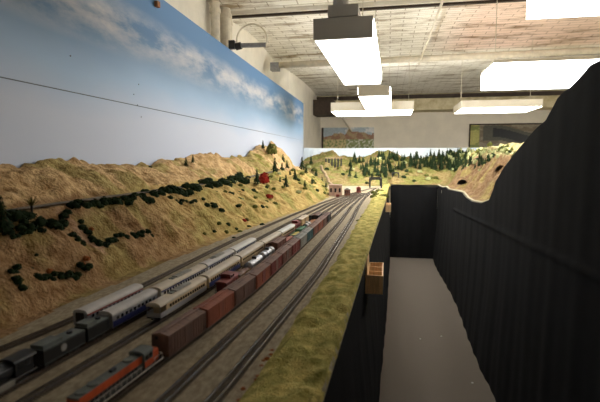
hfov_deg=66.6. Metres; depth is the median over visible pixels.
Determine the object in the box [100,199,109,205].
bush
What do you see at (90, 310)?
car
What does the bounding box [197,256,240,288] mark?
car
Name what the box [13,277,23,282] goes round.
bush
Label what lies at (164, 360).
track
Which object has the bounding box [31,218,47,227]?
bush
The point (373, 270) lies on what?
box
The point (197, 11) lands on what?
wall
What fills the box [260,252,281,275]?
boxcar
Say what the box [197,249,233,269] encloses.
car
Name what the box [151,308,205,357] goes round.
boxcar
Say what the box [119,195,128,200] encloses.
bush
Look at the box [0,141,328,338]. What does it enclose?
hillside
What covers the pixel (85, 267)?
bush
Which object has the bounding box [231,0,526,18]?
ceiling pipe
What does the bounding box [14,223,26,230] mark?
bush
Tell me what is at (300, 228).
car
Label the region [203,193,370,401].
track
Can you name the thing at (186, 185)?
bush
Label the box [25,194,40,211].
spiky plant
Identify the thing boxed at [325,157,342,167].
viaduct
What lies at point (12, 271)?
bush
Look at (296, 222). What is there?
caboose
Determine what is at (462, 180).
tunnel mouth
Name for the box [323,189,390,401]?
panel
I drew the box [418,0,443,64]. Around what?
conduit
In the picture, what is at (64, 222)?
bush
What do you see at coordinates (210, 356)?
track
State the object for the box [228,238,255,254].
car
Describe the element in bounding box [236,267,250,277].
gondola
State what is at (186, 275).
car
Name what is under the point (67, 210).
bush
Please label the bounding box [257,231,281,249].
car
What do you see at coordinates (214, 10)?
vertical pipe
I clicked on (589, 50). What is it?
ceiling pipe
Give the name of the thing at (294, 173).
conifer
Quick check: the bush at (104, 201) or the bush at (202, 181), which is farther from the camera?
the bush at (202, 181)
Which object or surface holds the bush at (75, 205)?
on the hillside
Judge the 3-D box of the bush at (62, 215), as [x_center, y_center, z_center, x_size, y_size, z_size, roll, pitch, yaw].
[-0.845,0.050,1.627,0.045,0.029,0.042,-2,6,-16]
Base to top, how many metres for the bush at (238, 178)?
0.066 m
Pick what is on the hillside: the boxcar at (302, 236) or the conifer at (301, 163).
the conifer at (301, 163)
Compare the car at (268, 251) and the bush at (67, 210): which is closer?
the bush at (67, 210)
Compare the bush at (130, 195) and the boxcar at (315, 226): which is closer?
the bush at (130, 195)
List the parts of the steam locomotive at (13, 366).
pale casing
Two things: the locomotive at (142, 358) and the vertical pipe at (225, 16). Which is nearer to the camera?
the locomotive at (142, 358)
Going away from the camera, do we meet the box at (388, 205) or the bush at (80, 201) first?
the bush at (80, 201)
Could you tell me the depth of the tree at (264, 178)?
3.93 m
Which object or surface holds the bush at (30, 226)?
on the hillside
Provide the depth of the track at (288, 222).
2.95 m
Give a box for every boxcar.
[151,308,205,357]
[193,289,233,328]
[222,274,255,305]
[244,262,270,288]
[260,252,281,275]
[268,236,285,250]
[273,244,291,264]
[284,237,299,255]
[293,232,306,247]
[295,214,308,225]
[299,227,312,241]
[307,222,318,235]
[312,212,321,218]
[312,218,322,229]
[317,215,326,225]
[321,212,330,222]
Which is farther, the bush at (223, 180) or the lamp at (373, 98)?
the lamp at (373, 98)
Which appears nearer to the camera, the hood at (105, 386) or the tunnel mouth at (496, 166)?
the hood at (105, 386)
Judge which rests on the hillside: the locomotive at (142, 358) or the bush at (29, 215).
the bush at (29, 215)
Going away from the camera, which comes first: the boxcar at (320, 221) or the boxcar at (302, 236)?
the boxcar at (302, 236)
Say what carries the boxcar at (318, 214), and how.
on the track at (350, 199)
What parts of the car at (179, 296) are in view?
platform railing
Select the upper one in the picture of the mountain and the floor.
the mountain
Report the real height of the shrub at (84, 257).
0.018 m
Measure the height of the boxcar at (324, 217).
0.058 m
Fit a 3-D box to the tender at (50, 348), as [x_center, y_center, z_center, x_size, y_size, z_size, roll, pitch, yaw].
[-0.501,0.302,0.949,0.037,0.049,0.129,1,6,15]
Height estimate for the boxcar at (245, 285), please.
0.058 m
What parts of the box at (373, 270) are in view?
plate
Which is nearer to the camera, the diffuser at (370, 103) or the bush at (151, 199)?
the bush at (151, 199)
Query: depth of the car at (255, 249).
1.82 m
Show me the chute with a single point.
(321, 166)
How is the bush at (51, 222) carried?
on the hillside
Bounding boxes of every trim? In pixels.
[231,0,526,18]
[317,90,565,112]
[317,91,564,99]
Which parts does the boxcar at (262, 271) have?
door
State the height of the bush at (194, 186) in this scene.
0.044 m
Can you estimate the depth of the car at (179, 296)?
1.24 m
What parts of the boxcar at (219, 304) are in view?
door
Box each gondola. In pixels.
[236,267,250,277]
[286,235,293,241]
[289,231,299,235]
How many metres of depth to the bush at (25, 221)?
1.41 m
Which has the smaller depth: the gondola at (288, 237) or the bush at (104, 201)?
the bush at (104, 201)
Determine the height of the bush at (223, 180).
0.052 m
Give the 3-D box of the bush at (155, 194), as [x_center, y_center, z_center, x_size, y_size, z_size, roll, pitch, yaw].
[-0.724,-0.031,2.269,0.050,0.034,0.053,-1,5,-6]
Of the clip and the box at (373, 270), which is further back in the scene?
the clip
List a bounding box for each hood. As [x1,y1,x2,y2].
[66,356,141,401]
[152,346,158,361]
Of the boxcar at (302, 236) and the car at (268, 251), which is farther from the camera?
the boxcar at (302, 236)
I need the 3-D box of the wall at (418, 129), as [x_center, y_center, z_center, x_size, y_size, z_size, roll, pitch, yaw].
[3.839,-1.124,11.683,6.680,3.250,0.100,1,5,11]
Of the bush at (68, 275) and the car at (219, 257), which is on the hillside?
the bush at (68, 275)
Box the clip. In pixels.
[154,0,159,7]
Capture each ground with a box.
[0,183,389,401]
[303,144,502,185]
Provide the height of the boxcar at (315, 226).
0.058 m
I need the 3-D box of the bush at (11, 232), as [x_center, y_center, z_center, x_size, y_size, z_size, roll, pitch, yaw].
[-0.869,0.091,1.359,0.039,0.025,0.040,1,6,15]
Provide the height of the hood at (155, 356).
0.022 m
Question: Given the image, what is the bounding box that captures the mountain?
[438,142,523,202]
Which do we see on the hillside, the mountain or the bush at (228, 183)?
the bush at (228, 183)
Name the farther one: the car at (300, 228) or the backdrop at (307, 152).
the backdrop at (307, 152)
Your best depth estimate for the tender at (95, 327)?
1.03 m
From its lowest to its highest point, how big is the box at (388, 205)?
0.185 m
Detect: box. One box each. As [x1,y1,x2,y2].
[313,99,335,116]
[365,254,383,294]
[386,198,390,211]
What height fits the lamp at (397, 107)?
0.900 m
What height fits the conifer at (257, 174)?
0.144 m
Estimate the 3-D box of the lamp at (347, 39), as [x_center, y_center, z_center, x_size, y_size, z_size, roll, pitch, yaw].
[0.408,-1.435,3.350,0.345,0.890,1.690,1,5,11]
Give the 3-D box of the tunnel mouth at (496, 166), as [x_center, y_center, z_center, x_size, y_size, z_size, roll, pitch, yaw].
[1.964,-0.335,4.468,0.145,0.080,0.100,2,6,22]
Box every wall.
[165,0,320,147]
[321,110,550,202]
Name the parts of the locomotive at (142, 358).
handrail, frame, cab panel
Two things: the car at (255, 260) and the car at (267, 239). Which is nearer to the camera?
the car at (255, 260)
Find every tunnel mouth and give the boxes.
[455,177,468,184]
[493,163,505,170]
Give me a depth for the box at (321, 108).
10.84 m
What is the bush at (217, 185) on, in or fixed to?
on the hillside
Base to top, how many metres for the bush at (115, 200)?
0.036 m
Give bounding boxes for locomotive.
[0,348,37,392]
[66,344,162,401]
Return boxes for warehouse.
[356,186,360,192]
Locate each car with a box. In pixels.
[73,283,143,324]
[98,288,157,328]
[146,276,206,319]
[150,264,206,297]
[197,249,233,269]
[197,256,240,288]
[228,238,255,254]
[233,242,263,266]
[245,255,262,268]
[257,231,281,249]
[259,246,274,259]
[278,224,294,236]
[295,226,306,230]
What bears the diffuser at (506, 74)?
attached to the lamp at (553, 72)
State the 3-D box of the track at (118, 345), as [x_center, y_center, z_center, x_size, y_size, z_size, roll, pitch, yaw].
[0.063,0.140,2.967,0.086,0.006,5.213,1,6,14]
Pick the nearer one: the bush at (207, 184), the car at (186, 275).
the car at (186, 275)
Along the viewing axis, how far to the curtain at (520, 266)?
2.33 m
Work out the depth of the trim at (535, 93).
10.79 m
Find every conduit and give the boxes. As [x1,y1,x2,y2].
[340,116,351,131]
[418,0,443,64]
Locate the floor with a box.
[379,257,495,401]
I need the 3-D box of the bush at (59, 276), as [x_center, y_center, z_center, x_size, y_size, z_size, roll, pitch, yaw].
[-0.737,0.231,1.405,0.027,0.018,0.028,-1,5,-10]
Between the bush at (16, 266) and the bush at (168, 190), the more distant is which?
the bush at (168, 190)
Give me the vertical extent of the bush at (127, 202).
0.033 m
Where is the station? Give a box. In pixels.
[329,184,341,195]
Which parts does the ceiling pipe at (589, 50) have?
pipe bracket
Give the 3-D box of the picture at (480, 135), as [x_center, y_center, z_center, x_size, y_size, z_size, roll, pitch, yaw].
[5.300,-1.575,11.293,2.140,0.680,0.030,1,5,11]
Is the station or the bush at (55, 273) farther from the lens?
the station
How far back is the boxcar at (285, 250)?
1.81 m
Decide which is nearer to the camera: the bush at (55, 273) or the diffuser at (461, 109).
the bush at (55, 273)
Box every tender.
[29,328,85,367]
[74,316,108,343]
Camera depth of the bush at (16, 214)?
1.40 m
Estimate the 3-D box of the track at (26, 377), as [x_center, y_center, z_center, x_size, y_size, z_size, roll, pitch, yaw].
[0.006,0.139,2.979,0.091,0.006,5.216,1,6,15]
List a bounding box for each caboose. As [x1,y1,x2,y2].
[215,271,238,293]
[291,220,300,228]
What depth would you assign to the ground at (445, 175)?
7.67 m
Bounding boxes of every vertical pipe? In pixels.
[209,0,220,41]
[220,7,231,47]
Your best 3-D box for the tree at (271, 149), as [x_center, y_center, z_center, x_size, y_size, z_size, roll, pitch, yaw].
[-0.334,-0.595,5.341,0.139,0.163,0.130,5,7,43]
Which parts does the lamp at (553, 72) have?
hanger rod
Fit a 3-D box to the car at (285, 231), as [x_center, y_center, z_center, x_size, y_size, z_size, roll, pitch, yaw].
[-0.076,0.164,2.410,0.042,0.051,0.274,1,6,14]
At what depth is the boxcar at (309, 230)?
2.29 m
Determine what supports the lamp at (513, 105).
hanging from the ceiling
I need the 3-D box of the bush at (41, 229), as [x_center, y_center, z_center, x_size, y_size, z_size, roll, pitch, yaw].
[-0.833,0.093,1.471,0.032,0.021,0.030,-3,6,-33]
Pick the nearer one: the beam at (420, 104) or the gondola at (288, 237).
the gondola at (288, 237)
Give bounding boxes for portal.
[369,177,381,187]
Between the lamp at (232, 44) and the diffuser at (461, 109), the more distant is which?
the diffuser at (461, 109)
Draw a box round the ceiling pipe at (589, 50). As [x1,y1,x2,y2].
[270,47,599,71]
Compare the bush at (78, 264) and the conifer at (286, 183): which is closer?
the bush at (78, 264)
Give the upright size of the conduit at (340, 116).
0.486 m
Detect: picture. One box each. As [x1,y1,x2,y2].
[322,127,373,147]
[469,123,541,147]
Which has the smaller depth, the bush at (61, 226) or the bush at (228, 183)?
the bush at (61, 226)
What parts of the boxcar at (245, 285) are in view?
door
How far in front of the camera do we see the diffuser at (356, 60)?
3.07 m
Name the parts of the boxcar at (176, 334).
door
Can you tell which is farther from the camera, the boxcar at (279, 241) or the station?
the station
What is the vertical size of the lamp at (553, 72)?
0.888 m
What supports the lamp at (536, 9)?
hanging from the ceiling
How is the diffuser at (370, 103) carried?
attached to the lamp at (373, 98)
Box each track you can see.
[0,188,372,352]
[0,193,357,398]
[15,193,360,401]
[108,193,365,401]
[154,188,376,401]
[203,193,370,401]
[256,193,355,241]
[330,193,362,213]
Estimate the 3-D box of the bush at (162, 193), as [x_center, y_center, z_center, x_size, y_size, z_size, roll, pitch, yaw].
[-0.712,-0.041,2.335,0.058,0.037,0.053,4,7,36]
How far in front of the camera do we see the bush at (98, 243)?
1.64 m
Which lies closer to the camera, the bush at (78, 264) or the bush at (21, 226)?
the bush at (21, 226)
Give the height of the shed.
0.090 m
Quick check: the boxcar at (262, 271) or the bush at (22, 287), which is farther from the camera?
the boxcar at (262, 271)
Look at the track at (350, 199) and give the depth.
4.13 m
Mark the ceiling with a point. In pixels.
(401, 32)
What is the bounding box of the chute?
[320,165,332,183]
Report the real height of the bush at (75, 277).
0.023 m
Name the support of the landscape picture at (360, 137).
attached to the wall at (418, 129)
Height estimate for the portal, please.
0.135 m
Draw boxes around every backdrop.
[0,0,302,167]
[303,148,476,189]
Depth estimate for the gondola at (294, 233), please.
2.34 m
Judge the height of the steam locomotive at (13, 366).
0.056 m
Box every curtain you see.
[390,185,437,258]
[433,61,599,401]
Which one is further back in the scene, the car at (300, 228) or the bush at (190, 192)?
the bush at (190, 192)
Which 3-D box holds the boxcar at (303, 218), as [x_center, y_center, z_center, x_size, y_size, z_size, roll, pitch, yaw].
[0.014,0.123,2.801,0.042,0.058,0.224,1,5,12]
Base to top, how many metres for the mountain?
0.858 m
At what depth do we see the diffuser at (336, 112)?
6.68 m
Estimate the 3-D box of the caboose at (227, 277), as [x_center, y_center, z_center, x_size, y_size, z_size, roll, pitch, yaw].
[-0.226,0.252,1.427,0.038,0.059,0.144,1,5,10]
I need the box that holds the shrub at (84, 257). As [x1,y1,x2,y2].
[83,256,90,260]
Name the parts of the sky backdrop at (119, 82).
panel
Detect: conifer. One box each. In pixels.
[0,195,13,235]
[253,170,260,183]
[271,158,277,169]
[283,175,288,186]
[292,170,297,179]
[299,157,305,169]
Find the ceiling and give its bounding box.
[206,0,599,95]
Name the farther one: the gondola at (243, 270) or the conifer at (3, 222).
the gondola at (243, 270)
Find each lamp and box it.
[228,23,267,49]
[313,0,381,85]
[331,52,413,116]
[358,10,390,110]
[453,42,542,113]
[481,0,599,90]
[526,0,599,19]
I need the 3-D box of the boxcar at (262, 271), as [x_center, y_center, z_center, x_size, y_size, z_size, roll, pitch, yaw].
[-0.137,0.246,1.498,0.042,0.058,0.171,1,6,12]
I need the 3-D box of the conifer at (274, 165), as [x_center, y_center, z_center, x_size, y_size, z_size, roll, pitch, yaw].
[-0.264,-0.381,4.816,0.091,0.167,0.090,5,7,43]
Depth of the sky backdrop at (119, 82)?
2.72 m
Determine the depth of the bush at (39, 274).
1.32 m
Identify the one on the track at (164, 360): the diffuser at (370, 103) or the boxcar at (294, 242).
the boxcar at (294, 242)
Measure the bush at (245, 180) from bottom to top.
0.062 m
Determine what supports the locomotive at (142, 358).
on the track at (164, 360)
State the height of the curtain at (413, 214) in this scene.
1.172 m
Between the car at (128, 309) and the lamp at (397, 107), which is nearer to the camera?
the car at (128, 309)
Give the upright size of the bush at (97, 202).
0.033 m
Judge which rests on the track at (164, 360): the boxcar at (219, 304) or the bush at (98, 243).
the boxcar at (219, 304)
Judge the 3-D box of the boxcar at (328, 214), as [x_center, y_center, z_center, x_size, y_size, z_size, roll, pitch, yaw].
[0.169,0.108,2.958,0.042,0.058,0.171,1,5,12]
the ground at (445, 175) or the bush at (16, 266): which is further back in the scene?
the ground at (445, 175)
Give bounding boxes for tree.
[258,172,269,183]
[266,143,276,154]
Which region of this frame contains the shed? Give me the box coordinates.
[344,187,350,195]
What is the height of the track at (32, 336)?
0.006 m
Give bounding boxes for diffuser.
[315,35,380,84]
[332,110,412,115]
[359,96,389,110]
[454,106,541,113]
[481,59,599,90]
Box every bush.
[2,228,14,235]
[5,268,15,273]
[6,210,23,219]
[11,264,21,269]
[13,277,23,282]
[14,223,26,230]
[18,284,29,290]
[19,218,28,224]
[22,210,33,219]
[24,223,37,229]
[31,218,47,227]
[33,272,41,277]
[37,227,46,232]
[45,218,59,228]
[51,271,58,275]
[53,223,64,229]
[57,274,64,278]
[58,211,69,218]
[58,219,69,226]
[63,208,71,214]
[64,273,72,278]
[71,203,80,208]
[72,274,79,280]
[73,199,83,203]
[76,262,84,267]
[81,264,90,270]
[91,198,100,206]
[95,241,103,245]
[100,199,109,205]
[112,197,121,204]
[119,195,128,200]
[124,199,132,204]
[128,194,136,199]
[145,196,154,203]
[150,191,158,197]
[158,189,165,195]
[165,186,172,193]
[181,182,192,188]
[185,189,194,195]
[191,183,197,189]
[199,179,209,183]
[204,183,213,188]
[210,181,219,187]
[218,178,226,183]
[223,181,232,187]
[232,174,242,181]
[239,177,249,183]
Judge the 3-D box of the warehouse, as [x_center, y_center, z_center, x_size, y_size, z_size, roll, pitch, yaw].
[0.716,-0.141,5.576,0.066,0.075,0.096,0,5,5]

